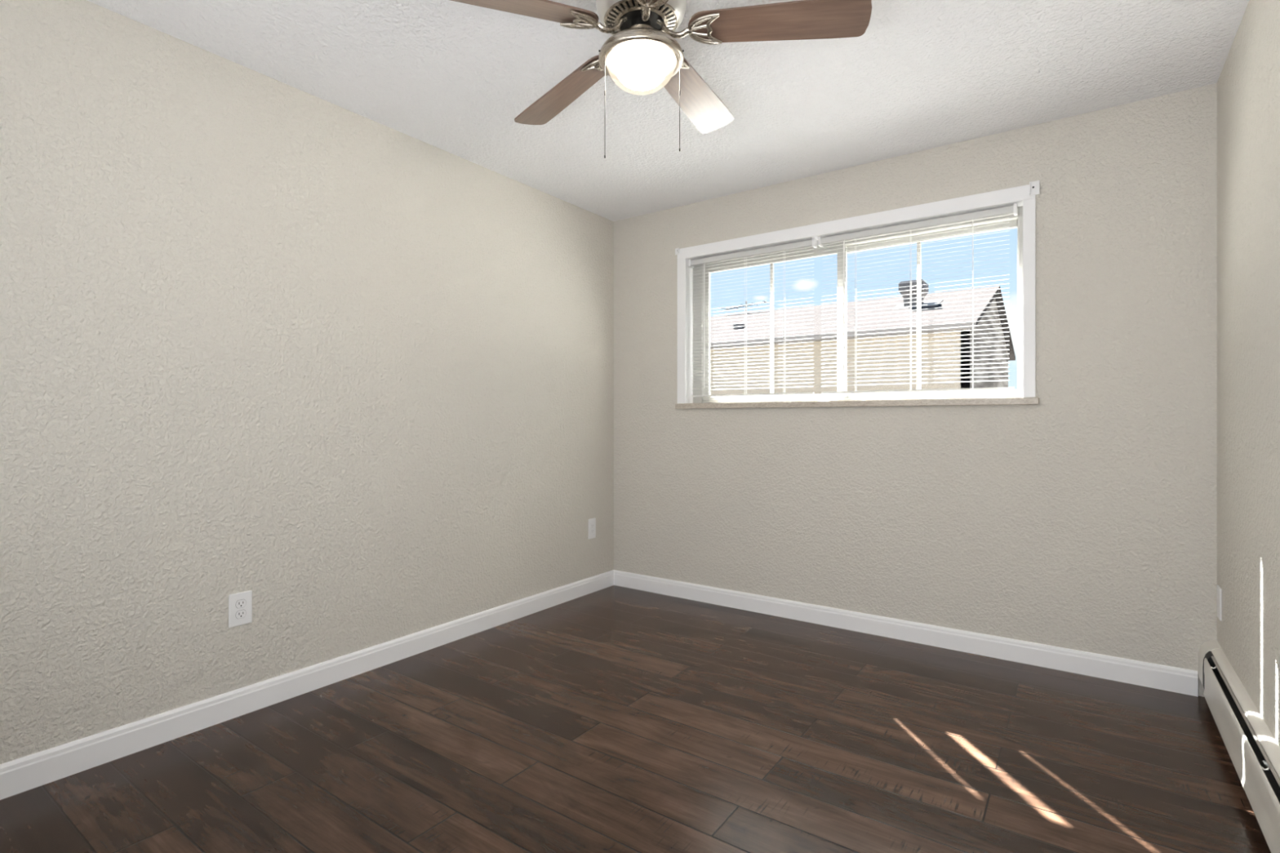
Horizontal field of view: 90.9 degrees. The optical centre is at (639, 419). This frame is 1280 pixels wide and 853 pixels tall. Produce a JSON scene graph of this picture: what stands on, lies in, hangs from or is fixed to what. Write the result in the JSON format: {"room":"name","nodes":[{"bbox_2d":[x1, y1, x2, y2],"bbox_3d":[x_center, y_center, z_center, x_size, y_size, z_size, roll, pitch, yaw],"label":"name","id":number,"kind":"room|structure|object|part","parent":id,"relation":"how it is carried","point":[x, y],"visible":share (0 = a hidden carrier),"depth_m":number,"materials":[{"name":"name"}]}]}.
{"room":"empty bedroom","nodes":[
{"label":"empty bedroom","id":0,"kind":"room"},
{"bbox_2d":[0,0,613,764],"bbox_3d":[-1.668,-0.114,2.262,0.150,2.440,5.350,0,0,35],"label":"wall","id":1,"kind":"structure","parent":0,"point":[345,370],"depth_m":2.38,"materials":[{"name":"beige paint"}]},
{"bbox_2d":[228,590,252,627],"bbox_3d":[-1.498,0.709,2.365,0.008,0.123,0.080,0,0,35],"label":"wall outlet","id":2,"kind":"object","parent":1,"relation":"attached to","point":[240,604],"visible":1,"depth_m":2.36,"materials":[{"name":"white plastic"}]},
{"bbox_2d":[235,609,246,618],"bbox_3d":[-1.497,0.728,2.364,0.001,0.031,0.037,0,0,35],"label":"receptacle","id":3,"kind":"object","parent":2,"relation":"attached to","point":[240,614],"depth_m":2.36,"materials":[{"name":"white plastic"}]},
{"bbox_2d":[235,599,246,608],"bbox_3d":[-1.497,0.689,2.364,0.001,0.031,0.037,0,0,35],"label":"receptacle","id":4,"kind":"object","parent":2,"relation":"attached to","point":[240,603],"depth_m":2.36,"materials":[{"name":"white plastic"}]},
{"bbox_2d":[0,569,613,799],"bbox_3d":[-1.313,1.057,2.623,0.013,0.099,3.950,0,0,35],"label":"baseboard","id":5,"kind":"structure","parent":1,"relation":"attached to","point":[18,775],"depth_m":2.38,"materials":[{"name":"white paint"}]},
{"bbox_2d":[588,518,595,538],"bbox_3d":[-0.307,0.697,4.048,0.009,0.128,0.072,0,0,35],"label":"wall outlet","id":6,"kind":"object","parent":1,"relation":"attached to","point":[592,522],"visible":1,"depth_m":4.04,"materials":[{"name":"white plastic"}]},
{"bbox_2d":[0,585,1271,852],"bbox_3d":[-0.375,1.181,1.347,3.317,0.150,5.350,0,0,35],"label":"floor","id":7,"kind":"structure","parent":0,"point":[614,718],"depth_m":2.07,"materials":[{"name":"brown wood"}]},
{"bbox_2d":[86,0,1248,221],"bbox_3d":[-0.375,-1.409,1.347,3.317,0.150,5.350,0,0,35],"label":"ceiling","id":8,"kind":"structure","parent":0,"point":[454,77],"depth_m":2.42,"materials":[{"name":"white paint"}]},
{"bbox_2d":[449,0,871,158],"bbox_3d":[0.010,-1.054,1.941,1.264,0.560,1.248,0,0,35],"label":"ceiling fan","id":9,"kind":"object","parent":8,"relation":"hanging from","point":[642,55],"visible":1,"depth_m":1.85,"materials":[{"name":"brown wood"}]},
{"bbox_3d":[-0.361,-1.152,1.740,0.518,0.054,0.138,0,0,-24],"label":"blade","id":10,"kind":"part","parent":9,"relation":"part of","materials":[{"name":"brown wood"}]},
{"bbox_3d":[-0.260,-1.144,2.208,0.138,0.062,0.518,0,0,-41],"label":"blade","id":11,"kind":"part","parent":9,"relation":"part of","materials":[{"name":"brown wood"}]},
{"bbox_3d":[0.004,-1.201,1.905,0.228,0.012,0.228,0,0,35],"label":"vent plate","id":12,"kind":"part","parent":9,"relation":"part of","materials":[{"name":"silver metal"}]},
{"bbox_3d":[0.004,-1.044,1.905,0.211,0.090,0.211,0,0,35],"label":"glass globe","id":13,"kind":"part","parent":9,"relation":"part of","materials":[{"name":"white glass"}]},
{"bbox_3d":[0.050,-1.152,1.507,0.138,0.053,0.518,0,0,-7],"label":"blade","id":14,"kind":"part","parent":9,"relation":"part of","materials":[{"name":"brown wood"}]},
{"bbox_3d":[0.117,-0.944,1.860,0.002,0.289,0.002,0,0,35],"label":"pull chain","id":15,"kind":"part","parent":9,"relation":"part of","materials":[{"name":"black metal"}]},
{"bbox_3d":[0.192,-1.159,2.259,0.138,0.045,0.518,0,0,28],"label":"blade","id":16,"kind":"part","parent":9,"relation":"part of","materials":[{"name":"brown wood"}]},
{"bbox_3d":[0.398,-1.152,1.830,0.518,0.054,0.138,0,0,11],"label":"blade","id":17,"kind":"part","parent":9,"relation":"part of","materials":[{"name":"brown wood"}]},
{"bbox_2d":[613,83,1217,696],"bbox_3d":[1.112,-0.114,3.449,3.017,2.440,0.200,0,0,35],"label":"wall","id":18,"kind":"structure","parent":0,"point":[1083,517],"depth_m":2.90,"materials":[{"name":"beige paint"}]},
{"bbox_2d":[675,184,1039,408],"bbox_3d":[1.048,-0.567,3.442,1.921,0.996,0.157,0,0,35],"label":"window","id":19,"kind":"structure","parent":18,"relation":"in","point":[1024,222],"depth_m":3.34,"materials":[{"name":"white paint"}]},
{"bbox_2d":[675,248,679,254],"bbox_3d":[0.228,-1.050,3.920,0.030,0.040,0.020,0,0,35],"label":"curtain rod bracket","id":20,"kind":"object","parent":19,"relation":"attached to","point":[677,250],"visible":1,"depth_m":3.92,"materials":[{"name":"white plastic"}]},
{"bbox_3d":[0.261,-0.550,3.919,0.060,0.897,0.016,0,0,35],"label":"casing","id":21,"kind":"part","parent":19,"relation":"part of","materials":[{"name":"white paint"}]},
{"bbox_2d":[688,237,817,397],"bbox_3d":[0.640,-0.570,3.700,0.802,0.856,0.044,0,0,35],"label":"window blind","id":22,"kind":"object","parent":19,"relation":"attached to","point":[810,243],"visible":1,"depth_m":3.69,"materials":[{"name":"grey plastic"}]},
{"bbox_3d":[0.623,-0.552,3.717,0.001,0.817,0.028,0,0,35],"label":"ladder cord","id":23,"kind":"part","parent":22,"relation":"part of","materials":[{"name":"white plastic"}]},
{"bbox_3d":[0.643,-0.147,3.703,0.774,0.011,0.025,0,0,35],"label":"rail","id":24,"kind":"part","parent":22,"relation":"part of","materials":[{"name":"grey plastic"}]},
{"bbox_3d":[0.819,-0.552,3.578,0.001,0.817,0.028,0,0,35],"label":"ladder cord","id":25,"kind":"part","parent":22,"relation":"part of","materials":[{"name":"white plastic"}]},
{"bbox_3d":[0.761,-0.534,3.686,0.890,0.829,0.025,0,0,35],"label":"sash","id":26,"kind":"part","parent":19,"relation":"part of","materials":[{"name":"grey plastic"}]},
{"bbox_3d":[1.010,-1.032,3.389,1.896,0.066,0.016,0,0,35],"label":"head casing","id":27,"kind":"part","parent":19,"relation":"part of","materials":[{"name":"white paint"}]},
{"bbox_3d":[1.033,-0.085,3.421,1.921,0.033,0.107,0,0,35],"label":"sill","id":28,"kind":"part","parent":19,"relation":"part of","materials":[{"name":"white wood"}]},
{"bbox_2d":[817,203,1017,394],"bbox_3d":[1.365,-0.570,3.187,0.935,0.856,0.044,0,0,35],"label":"window blind","id":29,"kind":"object","parent":19,"relation":"attached to","point":[1012,210],"visible":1,"depth_m":3.18,"materials":[{"name":"grey plastic"}]},
{"bbox_3d":[1.370,-0.552,3.188,0.001,0.817,0.028,0,0,35],"label":"ladder cord","id":30,"kind":"part","parent":29,"relation":"part of","materials":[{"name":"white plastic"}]},
{"bbox_3d":[1.367,-0.147,3.190,0.907,0.011,0.025,0,0,35],"label":"rail","id":31,"kind":"part","parent":29,"relation":"part of","materials":[{"name":"grey plastic"}]},
{"bbox_3d":[1.448,-0.534,3.234,0.854,0.829,0.025,0,0,35],"label":"sash","id":32,"kind":"part","parent":19,"relation":"part of","materials":[{"name":"grey plastic"}]},
{"bbox_3d":[1.764,-0.550,2.856,0.049,0.897,0.016,0,0,35],"label":"casing","id":33,"kind":"part","parent":19,"relation":"part of","materials":[{"name":"white paint"}]},
{"bbox_2d":[1029,180,1039,195],"bbox_3d":[1.771,-1.043,2.829,0.038,0.062,0.020,0,0,35],"label":"curtain rod bracket","id":34,"kind":"object","parent":19,"relation":"attached to","point":[1034,186],"visible":1,"depth_m":2.83,"materials":[{"name":"white plastic"}]},
{"bbox_2d":[613,569,1198,696],"bbox_3d":[1.027,1.057,3.379,2.959,0.099,0.013,0,0,35],"label":"baseboard","id":35,"kind":"structure","parent":18,"relation":"attached to","point":[1166,677],"depth_m":3.06,"materials":[{"name":"white paint"}]},
{"bbox_2d":[1217,0,1279,746],"bbox_3d":[0.917,-0.114,0.433,0.150,2.440,5.350,0,0,35],"label":"wall","id":36,"kind":"structure","parent":0,"point":[1248,83],"depth_m":1.99,"materials":[{"name":"beige paint"}]},
{"bbox_2d":[1217,585,1222,621],"bbox_3d":[2.238,0.706,2.435,0.007,0.124,0.072,0,0,35],"label":"wall plate","id":37,"kind":"object","parent":36,"relation":"attached to","point":[1219,588],"visible":1,"depth_m":2.42,"materials":[{"name":"white plastic"}]},
{"bbox_2d":[1198,640,1279,852],"bbox_3d":[1.135,0.987,0.922,0.059,0.230,3.900,0,0,35],"label":"baseboard heater","id":38,"kind":"object","parent":36,"relation":"attached to","point":[1254,752],"visible":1,"depth_m":1.86,"materials":[{"name":"white metal"}]},
{"bbox_3d":[2.182,0.993,2.400,0.052,0.206,0.060,0,0,35],"label":"gap plate","id":39,"kind":"part","parent":38,"relation":"part of","materials":[{"name":"black"}]},
{"bbox_3d":[1.117,0.985,0.871,0.030,0.219,3.796,0,0,35],"label":"panel","id":40,"kind":"part","parent":38,"relation":"part of","materials":[{"name":"white metal"}]},
{"bbox_3d":[1.090,0.951,0.850,0.042,0.006,3.731,0,0,35],"label":"slot shadow plate","id":41,"kind":"part","parent":38,"relation":"part of","materials":[{"name":"black"}]},
{"label":"outside","id":42,"kind":"structure","parent":0,"visible":0},
{"bbox_3d":[17.207,2.156,28.811,60.000,0.100,59.800,0,0,35],"label":"ground","id":43,"kind":"structure","parent":42,"visible":0},
{"bbox_2d":[711,279,1015,396],"bbox_3d":[2.121,-0.135,14.105,10.356,4.483,6.020,0,0,35],"label":"house","id":44,"kind":"structure","parent":43,"relation":"on","point":[818,322],"depth_m":10.29,"materials":[{"name":"beige paint"}]},
{"bbox_2d":[733,323,745,328],"bbox_3d":[1.909,-1.784,12.124,0.180,0.120,0.160,0,0,35],"label":"roof vent","id":45,"kind":"object","parent":44,"relation":"attached to","point":[740,326],"depth_m":12.05,"materials":[{"name":"grey metal"}]},
{"bbox_2d":[720,301,767,312],"bbox_3d":[2.325,-2.500,13.973,1.038,0.260,0.443,0,0,35],"label":"antenna","id":46,"kind":"object","parent":44,"relation":"on","point":[752,304],"visible":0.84,"depth_m":13.94,"materials":[{"name":"grey metal"}]}
]}

